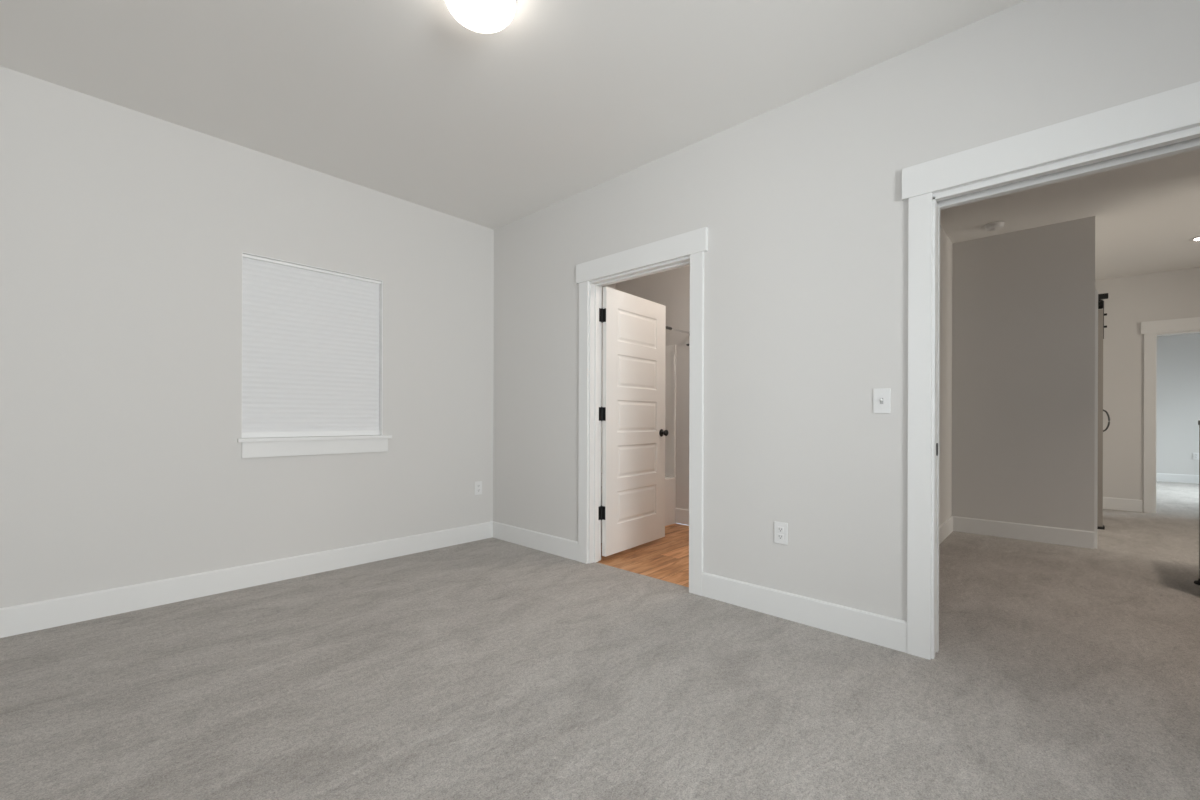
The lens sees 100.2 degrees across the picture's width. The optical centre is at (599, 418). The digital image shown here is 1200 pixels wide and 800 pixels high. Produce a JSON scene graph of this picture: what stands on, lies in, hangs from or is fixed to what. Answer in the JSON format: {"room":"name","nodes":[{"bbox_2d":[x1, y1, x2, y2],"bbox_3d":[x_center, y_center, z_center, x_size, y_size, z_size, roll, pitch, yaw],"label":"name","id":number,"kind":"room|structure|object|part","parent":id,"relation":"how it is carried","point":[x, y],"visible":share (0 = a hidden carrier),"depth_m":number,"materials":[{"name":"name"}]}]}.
{"room":"empty bedroom","nodes":[
{"label":"empty bedroom","id":0,"kind":"room"},
{"bbox_2d":[0,66,614,607],"bbox_3d":[-1.703,-0.316,3.789,0.160,2.743,5.570,0,0,43],"label":"wall","id":1,"kind":"structure","parent":0,"point":[125,232],"depth_m":2.90,"materials":[{"name":"white paint"}]},
{"bbox_2d":[0,521,492,637],"bbox_3d":[-2.204,0.984,3.126,0.014,0.140,3.681,0,0,43],"label":"baseboard","id":2,"kind":"structure","parent":1,"relation":"attached to","point":[40,615],"depth_m":2.99,"materials":[{"name":"white paint"}]},
{"bbox_2d":[237,252,391,457],"bbox_3d":[-1.954,-0.394,3.485,0.177,1.280,0.959,0,0,43],"label":"window","id":3,"kind":"structure","parent":1,"relation":"in","point":[313,445],"depth_m":3.44,"materials":[{"name":"white plastic"}]},
{"bbox_2d":[242,254,380,437],"bbox_3d":[-1.958,-0.453,3.464,0.048,1.152,0.867,0,0,43],"label":"cellular shade","id":4,"kind":"object","parent":3,"relation":"attached to","point":[311,335],"visible":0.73,"depth_m":3.42,"materials":[{"name":"white fabric"}]},
{"bbox_3d":[-1.961,0.105,3.466,0.032,0.037,0.860,0,0,43],"label":"rail","id":5,"kind":"part","parent":4,"relation":"part of","materials":[{"name":"white plastic"}]},
{"bbox_3d":[-1.940,0.137,3.471,0.136,0.024,0.959,0,0,43],"label":"sill","id":6,"kind":"part","parent":3,"relation":"part of","materials":[{"name":"white paint"}]},
{"bbox_2d":[475,481,481,494],"bbox_3d":[-1.057,0.605,4.362,0.009,0.115,0.072,0,0,43],"label":"wall outlet","id":7,"kind":"object","parent":1,"relation":"attached to","point":[478,485],"visible":1,"depth_m":4.36,"materials":[{"name":"white plastic"}]},
{"bbox_2d":[0,481,1199,799],"bbox_3d":[4.157,1.134,4.290,7.748,0.120,14.050,0,0,43],"label":"floor","id":8,"kind":"structure","parent":0,"point":[492,668],"depth_m":1.97,"materials":[{"name":"grey carpet"}]},
{"bbox_2d":[601,473,675,542],"bbox_3d":[-0.049,0.834,4.843,0.828,0.470,1.525,0,0,43],"label":"bathtub","id":9,"kind":"object","parent":8,"relation":"on","point":[670,482],"visible":0.08,"depth_m":5.05,"materials":[{"name":"white plastic"}]},
{"bbox_2d":[601,345,675,476],"bbox_3d":[-0.046,-0.078,4.843,0.828,1.353,1.525,0,0,43],"label":"tub surround","id":10,"kind":"object","parent":9,"relation":"on","point":[670,351],"visible":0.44,"depth_m":5.15,"materials":[{"name":"white plastic"}]},
{"bbox_3d":[-0.349,-0.079,5.115,0.014,1.353,1.511,0,0,43],"label":"panel","id":11,"kind":"part","parent":10,"relation":"part of","materials":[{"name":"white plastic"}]},
{"bbox_3d":[0.466,-0.076,5.394,0.828,1.353,0.022,0,0,43],"label":"panel","id":12,"kind":"part","parent":10,"relation":"part of","materials":[{"name":"white plastic"}]},
{"bbox_2d":[1194,420,1199,584],"bbox_3d":[4.022,0.543,2.806,0.854,1.060,0.550,0,0,43],"label":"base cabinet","id":13,"kind":"object","parent":8,"relation":"on","point":[1197,582],"visible":1,"depth_m":3.26,"materials":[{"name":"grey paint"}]},
{"bbox_2d":[0,0,1199,280],"bbox_3d":[4.167,-1.729,4.290,8.148,0.120,14.450,0,0,43],"label":"ceiling","id":14,"kind":"structure","parent":0,"point":[401,99],"depth_m":2.49,"materials":[{"name":"white paint"}]},
{"bbox_2d":[445,0,515,32],"bbox_3d":[-0.470,-1.626,1.970,0.272,0.115,0.272,0,0,43],"label":"ceiling light","id":15,"kind":"object","parent":14,"relation":"attached to","point":[483,16],"visible":1,"depth_m":1.96,"materials":[{"name":"white glass"}]},
{"bbox_2d":[985,221,1004,230],"bbox_3d":[3.397,-1.649,4.316,0.136,0.046,0.136,0,0,43],"label":"smoke detector","id":16,"kind":"object","parent":14,"relation":"attached to","point":[993,226],"visible":1,"depth_m":4.28,"materials":[{"name":"white plastic"}]},
{"bbox_2d":[1190,236,1199,240],"bbox_3d":[5.551,-1.658,4.606,0.170,0.013,0.170,0,0,43],"label":"recessed light","id":17,"kind":"object","parent":14,"relation":"in","point":[1198,237],"visible":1,"depth_m":4.63,"materials":[{"name":"white plastic"}]},
{"bbox_2d":[615,265,689,509],"bbox_3d":[1.247,-0.307,4.768,2.828,2.743,0.120,0,0,43],"label":"wall","id":18,"kind":"structure","parent":0,"point":[670,289],"depth_m":5.09,"materials":[{"name":"white paint"}]},
{"bbox_2d":[666,326,689,335],"bbox_3d":[0.390,-0.850,4.440,0.056,0.056,1.529,0,0,43],"label":"shower rod","id":19,"kind":"object","parent":18,"relation":"attached to","point":[667,327],"visible":0.27,"depth_m":4.81,"materials":[{"name":"grey metal"}]},
{"bbox_2d":[675,508,688,524],"bbox_3d":[1.502,0.990,4.435,1.995,0.150,0.014,0,0,43],"label":"baseboard","id":20,"kind":"structure","parent":18,"relation":"attached to","point":[681,515],"depth_m":5.05,"materials":[{"name":"white paint"}]},
{"bbox_2d":[493,0,1199,620],"bbox_3d":[1.926,-0.305,1.885,7.748,2.743,0.120,0,0,43],"label":"wall","id":21,"kind":"structure","parent":0,"point":[803,210],"depth_m":2.59,"materials":[{"name":"white paint"}]},
{"bbox_2d":[601,322,601,447],"bbox_3d":[0.328,-0.039,3.468,1.103,2.202,0.024,0,0,43],"label":"trim","id":22,"kind":"structure","parent":21,"relation":"attached to","point":[601,322],"depth_m":3.77,"materials":[{"name":"white paint"}]},
{"bbox_2d":[598,286,667,556],"bbox_3d":[0.280,0.024,4.039,0.162,2.008,0.886,0,0,39],"label":"door","id":23,"kind":"structure","parent":21,"relation":"in","point":[631,512],"depth_m":3.99,"materials":[{"name":"white paint"}]},
{"bbox_3d":[0.551,0.123,4.293,0.064,0.066,0.066,0,0,39],"label":"knob","id":24,"kind":"part","parent":23,"relation":"part of","materials":[{"name":"black metal"}]},
{"bbox_2d":[576,227,707,595],"bbox_3d":[0.271,-0.039,3.406,1.103,2.202,0.144,0,0,43],"label":"trim","id":25,"kind":"structure","parent":21,"relation":"attached to","point":[693,244],"depth_m":3.46,"materials":[{"name":"white paint"}]},
{"bbox_3d":[-0.121,0.029,3.692,0.090,2.063,0.018,0,0,43],"label":"casing","id":26,"kind":"part","parent":25,"relation":"part of","materials":[{"name":"white paint"}]},
{"bbox_3d":[0.233,-1.071,3.363,1.103,0.139,0.024,0,0,43],"label":"head casing","id":27,"kind":"part","parent":25,"relation":"part of","materials":[{"name":"white paint"}]},
{"bbox_3d":[0.584,0.031,3.037,0.090,2.063,0.018,0,0,43],"label":"casing","id":28,"kind":"part","parent":25,"relation":"part of","materials":[{"name":"white paint"}]},
{"bbox_2d":[493,521,906,652],"bbox_3d":[1.222,0.995,2.444,5.934,0.140,0.014,0,0,43],"label":"baseboard","id":29,"kind":"structure","parent":21,"relation":"attached to","point":[885,631],"depth_m":2.66,"materials":[{"name":"white paint"}]},
{"bbox_2d":[774,521,787,544],"bbox_3d":[0.968,0.614,2.685,0.072,0.115,0.009,0,0,43],"label":"wall outlet","id":30,"kind":"object","parent":21,"relation":"attached to","point":[780,528],"visible":1,"depth_m":2.68,"materials":[{"name":"white plastic"}]},
{"bbox_2d":[777,534,783,539],"bbox_3d":[0.967,0.633,2.683,0.033,0.027,0.004,0,0,43],"label":"receptacle","id":31,"kind":"object","parent":30,"relation":"attached to","point":[779,536],"depth_m":2.68,"materials":[{"name":"grey plastic"}]},
{"bbox_2d":[778,527,783,531],"bbox_3d":[0.967,0.594,2.683,0.033,0.027,0.004,0,0,43],"label":"receptacle","id":32,"kind":"object","parent":30,"relation":"attached to","point":[780,529],"depth_m":2.68,"materials":[{"name":"grey plastic"}]},
{"bbox_2d":[873,388,890,412],"bbox_3d":[1.321,-0.082,2.352,0.072,0.117,0.019,0,0,43],"label":"light switch","id":33,"kind":"object","parent":21,"relation":"attached to","point":[881,397],"visible":1,"depth_m":2.35,"materials":[{"name":"white plastic"}]},
{"bbox_2d":[935,204,937,652],"bbox_3d":[1.188,0.040,2.570,0.910,2.024,0.035,0,0,43],"label":"door","id":34,"kind":"structure","parent":21,"relation":"in","point":[937,204],"depth_m":2.26,"materials":[{"name":"white paint"}]},
{"bbox_2d":[902,81,1199,659],"bbox_3d":[1.847,-0.035,1.940,1.165,2.202,0.144,0,0,43],"label":"trim","id":35,"kind":"structure","parent":21,"relation":"attached to","point":[1176,109],"depth_m":2.21,"materials":[{"name":"white paint"}]},
{"bbox_3d":[1.433,0.034,2.248,0.090,2.063,0.018,0,0,43],"label":"casing","id":36,"kind":"part","parent":35,"relation":"part of","materials":[{"name":"white paint"}]},
{"bbox_3d":[1.810,-1.066,1.897,1.165,0.139,0.024,0,0,43],"label":"head casing","id":37,"kind":"part","parent":35,"relation":"part of","materials":[{"name":"white paint"}]},
{"bbox_2d":[939,225,951,525],"bbox_3d":[2.324,-0.303,3.761,0.120,2.743,3.169,0,0,43],"label":"wall","id":38,"kind":"structure","parent":0,"point":[945,455],"depth_m":4.54,"materials":[{"name":"white paint"}]},
{"bbox_2d":[939,516,1093,548],"bbox_3d":[2.678,0.999,3.345,0.972,0.140,3.049,0,0,43],"label":"baseboard","id":39,"kind":"structure","parent":38,"relation":"attached to","point":[1053,535],"depth_m":4.42,"materials":[{"name":"white paint"}]},
{"bbox_2d":[952,216,1094,531],"bbox_3d":[3.761,-0.299,4.505,0.972,2.743,0.120,0,0,43],"label":"wall","id":40,"kind":"structure","parent":0,"point":[1023,301],"depth_m":4.43,"materials":[{"name":"white paint"}]},
{"bbox_2d":[1094,290,1109,548],"bbox_3d":[5.014,-0.084,5.035,0.142,2.320,2.596,0,0,43],"label":"door","id":41,"kind":"structure","parent":40,"relation":"in","point":[1099,304],"depth_m":4.88,"materials":[{"name":"grey paint"}]},
{"bbox_3d":[4.115,0.009,4.160,0.018,2.130,0.089,0,0,43],"label":"casing","id":42,"kind":"part","parent":41,"relation":"part of","materials":[{"name":"white paint"}]},
{"bbox_3d":[4.946,0.021,4.899,0.056,0.222,0.014,0,0,43],"label":"pull handle","id":43,"kind":"part","parent":41,"relation":"part of","materials":[{"name":"grey metal"}]},
{"bbox_2d":[1095,267,1199,511],"bbox_3d":[6.928,-0.289,5.247,5.000,2.743,0.120,0,0,43],"label":"wall","id":44,"kind":"structure","parent":0,"point":[1131,301],"depth_m":5.86,"materials":[{"name":"white paint"}]},
{"bbox_2d":[1103,497,1141,511],"bbox_3d":[6.425,1.011,3.850,3.828,0.140,2.607,0,0,43],"label":"baseboard","id":45,"kind":"structure","parent":44,"relation":"attached to","point":[1135,505],"depth_m":5.88,"materials":[{"name":"white paint"}]},
{"bbox_2d":[1141,317,1199,512],"bbox_3d":[6.676,-0.014,5.465,1.075,2.192,0.144,0,0,43],"label":"trim","id":46,"kind":"structure","parent":44,"relation":"attached to","point":[1151,330],"depth_m":5.72,"materials":[{"name":"white paint"}]},
{"bbox_3d":[6.295,0.054,5.741,0.090,2.053,0.018,0,0,43],"label":"casing","id":47,"kind":"part","parent":46,"relation":"part of","materials":[{"name":"white paint"}]},
{"bbox_3d":[6.638,-1.041,5.421,1.075,0.139,0.024,0,0,43],"label":"head casing","id":48,"kind":"part","parent":46,"relation":"part of","materials":[{"name":"white paint"}]},
{"bbox_2d":[1156,333,1199,474],"bbox_3d":[9.993,-0.279,8.543,5.000,2.743,0.120,0,0,43],"label":"wall","id":49,"kind":"structure","parent":0,"point":[1178,356],"depth_m":8.56,"materials":[{"name":"white paint"}]},
{"bbox_2d":[1156,473,1198,483],"bbox_3d":[9.987,1.022,8.453,4.880,0.140,0.014,0,0,43],"label":"baseboard","id":50,"kind":"structure","parent":49,"relation":"attached to","point":[1181,478],"depth_m":8.56,"materials":[{"name":"white paint"}]},
{"bbox_2d":[1193,453,1198,459],"bbox_3d":[10.019,0.632,8.427,0.072,0.115,0.009,0,0,43],"label":"wall outlet","id":51,"kind":"object","parent":49,"relation":"attached to","point":[1195,455],"visible":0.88,"depth_m":8.42,"materials":[{"name":"white plastic"}]}
]}

